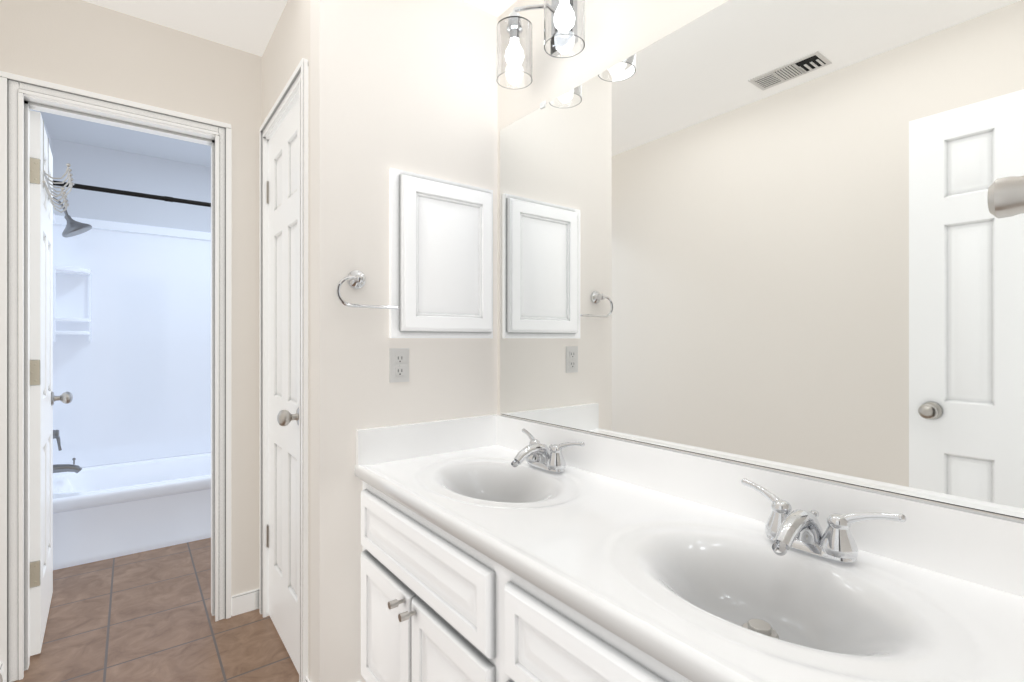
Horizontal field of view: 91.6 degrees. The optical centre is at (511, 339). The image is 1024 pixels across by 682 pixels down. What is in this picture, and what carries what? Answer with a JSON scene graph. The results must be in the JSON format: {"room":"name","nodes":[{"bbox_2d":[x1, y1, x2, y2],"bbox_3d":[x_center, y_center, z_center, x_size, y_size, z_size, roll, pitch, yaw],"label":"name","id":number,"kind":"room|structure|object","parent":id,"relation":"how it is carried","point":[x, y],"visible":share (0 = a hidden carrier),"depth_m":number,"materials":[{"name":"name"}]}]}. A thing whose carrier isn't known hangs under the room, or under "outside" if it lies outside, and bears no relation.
{"room":"bathroom","nodes":[
{"label":"bathroom","id":0,"kind":"room"},
{"bbox_2d":[30,109,50,148],"bbox_3d":[-2.441,-0.036,2.451,0.100,2.440,1.760,0,0,-37],"label":"wall","id":1,"kind":"structure","parent":0,"point":[47,133],"depth_m":2.99,"materials":[{"name":"grey paint"}]},
{"bbox_2d":[53,197,91,236],"bbox_3d":[-2.560,-0.716,2.876,0.206,0.250,0.150,0,0,-37],"label":"shower head","id":2,"kind":"object","parent":1,"relation":"attached to","point":[73,228],"visible":0.77,"depth_m":2.86},
{"bbox_2d":[53,180,210,206],"bbox_3d":[-1.822,-0.808,2.975,1.518,0.044,0.044,0,0,-37],"label":"curtain rod","id":3,"kind":"object","parent":1,"relation":"attached to","point":[135,194],"visible":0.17,"depth_m":2.76,"materials":[{"name":"brown metal"}]},
{"bbox_2d":[42,121,73,212],"bbox_3d":[-1.878,-0.702,2.039,0.130,0.300,0.360,0,0,-37],"label":"hooks","id":4,"kind":"object","parent":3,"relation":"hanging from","point":[69,182],"visible":0.96,"depth_m":2.03,"materials":[{"name":"grey metal"}]},
{"bbox_2d":[0,0,261,597],"bbox_3d":[-1.205,-0.036,2.213,1.694,2.440,0.120,0,0,-37],"label":"wall","id":5,"kind":"structure","parent":0,"point":[84,45],"depth_m":2.08,"materials":[{"name":"beige paint"}]},
{"bbox_2d":[0,71,231,681],"bbox_3d":[-1.520,0.157,1.972,0.620,2.055,0.128,0,0,-37],"label":"door frame","id":6,"kind":"structure","parent":5,"relation":"in","point":[73,111],"depth_m":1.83,"materials":[{"name":"paint"}]},
{"bbox_2d":[30,110,72,655],"bbox_3d":[-1.966,0.161,2.069,0.181,2.022,0.599,0,0,-37],"label":"door","id":7,"kind":"structure","parent":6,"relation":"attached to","point":[43,398],"depth_m":1.86,"materials":[{"name":"paint"}]},
{"bbox_2d":[51,138,210,467],"bbox_3d":[-2.301,-0.036,3.603,1.720,2.440,0.100,0,0,-37],"label":"wall","id":8,"kind":"structure","parent":0,"point":[110,168],"depth_m":3.35,"materials":[{"name":"grey paint"}]},
{"bbox_2d":[13,538,298,681],"bbox_3d":[-0.541,1.224,1.160,2.150,0.080,6.400,0,0,-37],"label":"floor","id":9,"kind":"structure","parent":0,"point":[145,616],"depth_m":2.03,"materials":[{"name":"tile"}]},
{"bbox_2d":[53,452,210,569],"bbox_3d":[-2.040,1.002,3.261,1.517,0.365,0.758,0,0,-37],"label":"bathtub","id":10,"kind":"object","parent":9,"relation":"on","point":[104,512],"visible":0.48,"depth_m":2.81,"materials":[{"name":"white ceramic"}]},
{"bbox_2d":[53,212,210,466],"bbox_3d":[-2.026,0.019,3.243,1.523,1.595,0.804,0,0,-37],"label":"tub surround","id":11,"kind":"object","parent":10,"relation":"on","point":[131,338],"visible":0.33,"depth_m":3.33,"materials":[{"name":"white plastic"}]},
{"bbox_2d":[53,430,61,450],"bbox_3d":[-2.613,0.545,2.836,0.073,0.180,0.168,0,0,-37],"label":"shower valve","id":12,"kind":"object","parent":11,"relation":"attached to","point":[56,434],"visible":0.38,"depth_m":2.84,"materials":[{"name":"grey metal"}]},
{"bbox_2d":[53,458,81,472],"bbox_3d":[-2.578,0.731,2.863,0.162,0.093,0.062,0,0,-37],"label":"tub spout","id":13,"kind":"object","parent":11,"relation":"attached to","point":[58,468],"visible":0.65,"depth_m":2.86,"materials":[{"name":"grey metal"}]},
{"bbox_2d":[354,414,1023,681],"bbox_3d":[0.175,0.737,1.142,0.600,0.895,1.548,0,0,-37],"label":"bathroom vanity","id":14,"kind":"object","parent":9,"relation":"on","point":[601,558],"visible":0.92,"depth_m":0.96,"materials":[{"name":"paint"}]},
{"bbox_2d":[511,428,584,472],"bbox_3d":[0.066,0.353,1.542,0.166,0.101,0.292,0,0,-37],"label":"faucet","id":15,"kind":"object","parent":14,"relation":"on","point":[535,453],"visible":1,"depth_m":1.52,"materials":[{"name":"silver metal"}]},
{"bbox_2d":[741,478,905,563],"bbox_3d":[0.533,0.353,0.930,0.166,0.101,0.292,0,0,-37],"label":"faucet","id":16,"kind":"object","parent":14,"relation":"on","point":[786,528],"visible":1,"depth_m":0.91,"materials":[{"name":"silver metal"}]},
{"bbox_2d":[40,0,516,166],"bbox_3d":[-0.541,-1.296,1.160,2.150,0.080,6.400,0,0,-37],"label":"ceiling","id":17,"kind":"structure","parent":0,"point":[248,26],"depth_m":2.02,"materials":[{"name":"white paint"}]},
{"bbox_2d":[262,0,309,679],"bbox_3d":[-0.842,-0.036,1.941,0.100,2.440,0.754,0,0,-37],"label":"wall","id":18,"kind":"structure","parent":0,"point":[287,50],"depth_m":1.79,"materials":[{"name":"beige paint"}]},
{"bbox_2d":[0,588,360,681],"bbox_3d":[-0.484,1.141,1.257,1.482,0.086,2.538,0,0,-37],"label":"baseboard","id":19,"kind":"structure","parent":18,"relation":"attached to","point":[244,602],"depth_m":2.15,"materials":[{"name":"paint"}]},
{"bbox_2d":[267,98,298,673],"bbox_3d":[-0.886,0.161,1.895,0.108,2.022,0.582,0,0,-37],"label":"closet door","id":20,"kind":"structure","parent":18,"relation":"in","point":[283,376],"depth_m":1.91,"materials":[{"name":"paint"}]},
{"bbox_2d":[259,58,307,681],"bbox_3d":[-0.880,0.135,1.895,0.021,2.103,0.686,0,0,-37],"label":"door frame","id":21,"kind":"structure","parent":18,"relation":"attached to","point":[298,79],"depth_m":1.66,"materials":[{"name":"paint"}]},
{"bbox_2d":[310,0,497,681],"bbox_3d":[-0.354,-0.036,1.776,0.674,2.440,0.100,0,0,-37],"label":"wall","id":22,"kind":"structure","parent":0,"point":[408,85],"depth_m":1.62,"materials":[{"name":"white paint"}]},
{"bbox_2d":[336,270,398,308],"bbox_3d":[-0.463,-0.162,1.596,0.207,0.123,0.052,0,0,-37],"label":"towel ring","id":23,"kind":"object","parent":22,"relation":"attached to","point":[355,279],"visible":1,"depth_m":1.57,"materials":[{"name":"silver metal"}]},
{"bbox_2d":[389,348,408,382],"bbox_3d":[-0.381,0.086,1.687,0.070,0.115,0.008,0,0,-37],"label":"electrical outlet plate","id":24,"kind":"object","parent":22,"relation":"attached to","point":[398,364],"visible":1,"depth_m":1.68,"materials":[{"name":"white plastic"}]},
{"bbox_2d":[389,168,492,337],"bbox_3d":[-0.236,-0.288,1.778,0.412,0.565,0.039,0,0,-37],"label":"medicine cabinet","id":25,"kind":"object","parent":22,"relation":"attached to","point":[440,258],"visible":1,"depth_m":1.74,"materials":[{"name":"paint"}]},
{"bbox_2d":[498,0,1023,520],"bbox_3d":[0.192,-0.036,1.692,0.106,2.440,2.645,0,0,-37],"label":"mirror","id":26,"kind":"object","parent":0,"point":[774,234],"depth_m":1.09,"materials":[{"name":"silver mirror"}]},
{"bbox_2d":[540,101,545,108],"bbox_3d":[0.107,-0.809,1.718,0.009,0.021,0.024,0,0,-37],"label":"mirror clip","id":27,"kind":"object","parent":26,"relation":"attached to","point":[542,104],"visible":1,"depth_m":1.70,"materials":[{"name":"white plastic"}]},
{"bbox_3d":[0.329,-0.036,0.207,1.694,2.440,0.120,0,0,-37],"label":"wall","id":28,"kind":"structure","parent":0,"visible":0},
{"bbox_2d":[496,0,584,88],"bbox_3d":[0.106,-1.000,1.579,0.181,0.273,0.360,0,0,-37],"label":"sconce","id":29,"kind":"object","parent":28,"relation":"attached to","point":[564,28],"visible":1,"depth_m":1.60,"materials":[{"name":"clear glass"}]},
{"bbox_2d":[987,176,1023,217],"bbox_3d":[0.452,-0.126,0.422,0.060,0.060,0.070,0,0,-37],"label":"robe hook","id":30,"kind":"object","parent":28,"relation":"attached to","point":[1005,196],"visible":1,"depth_m":0.43,"materials":[{"name":"grey metal"}]}
]}

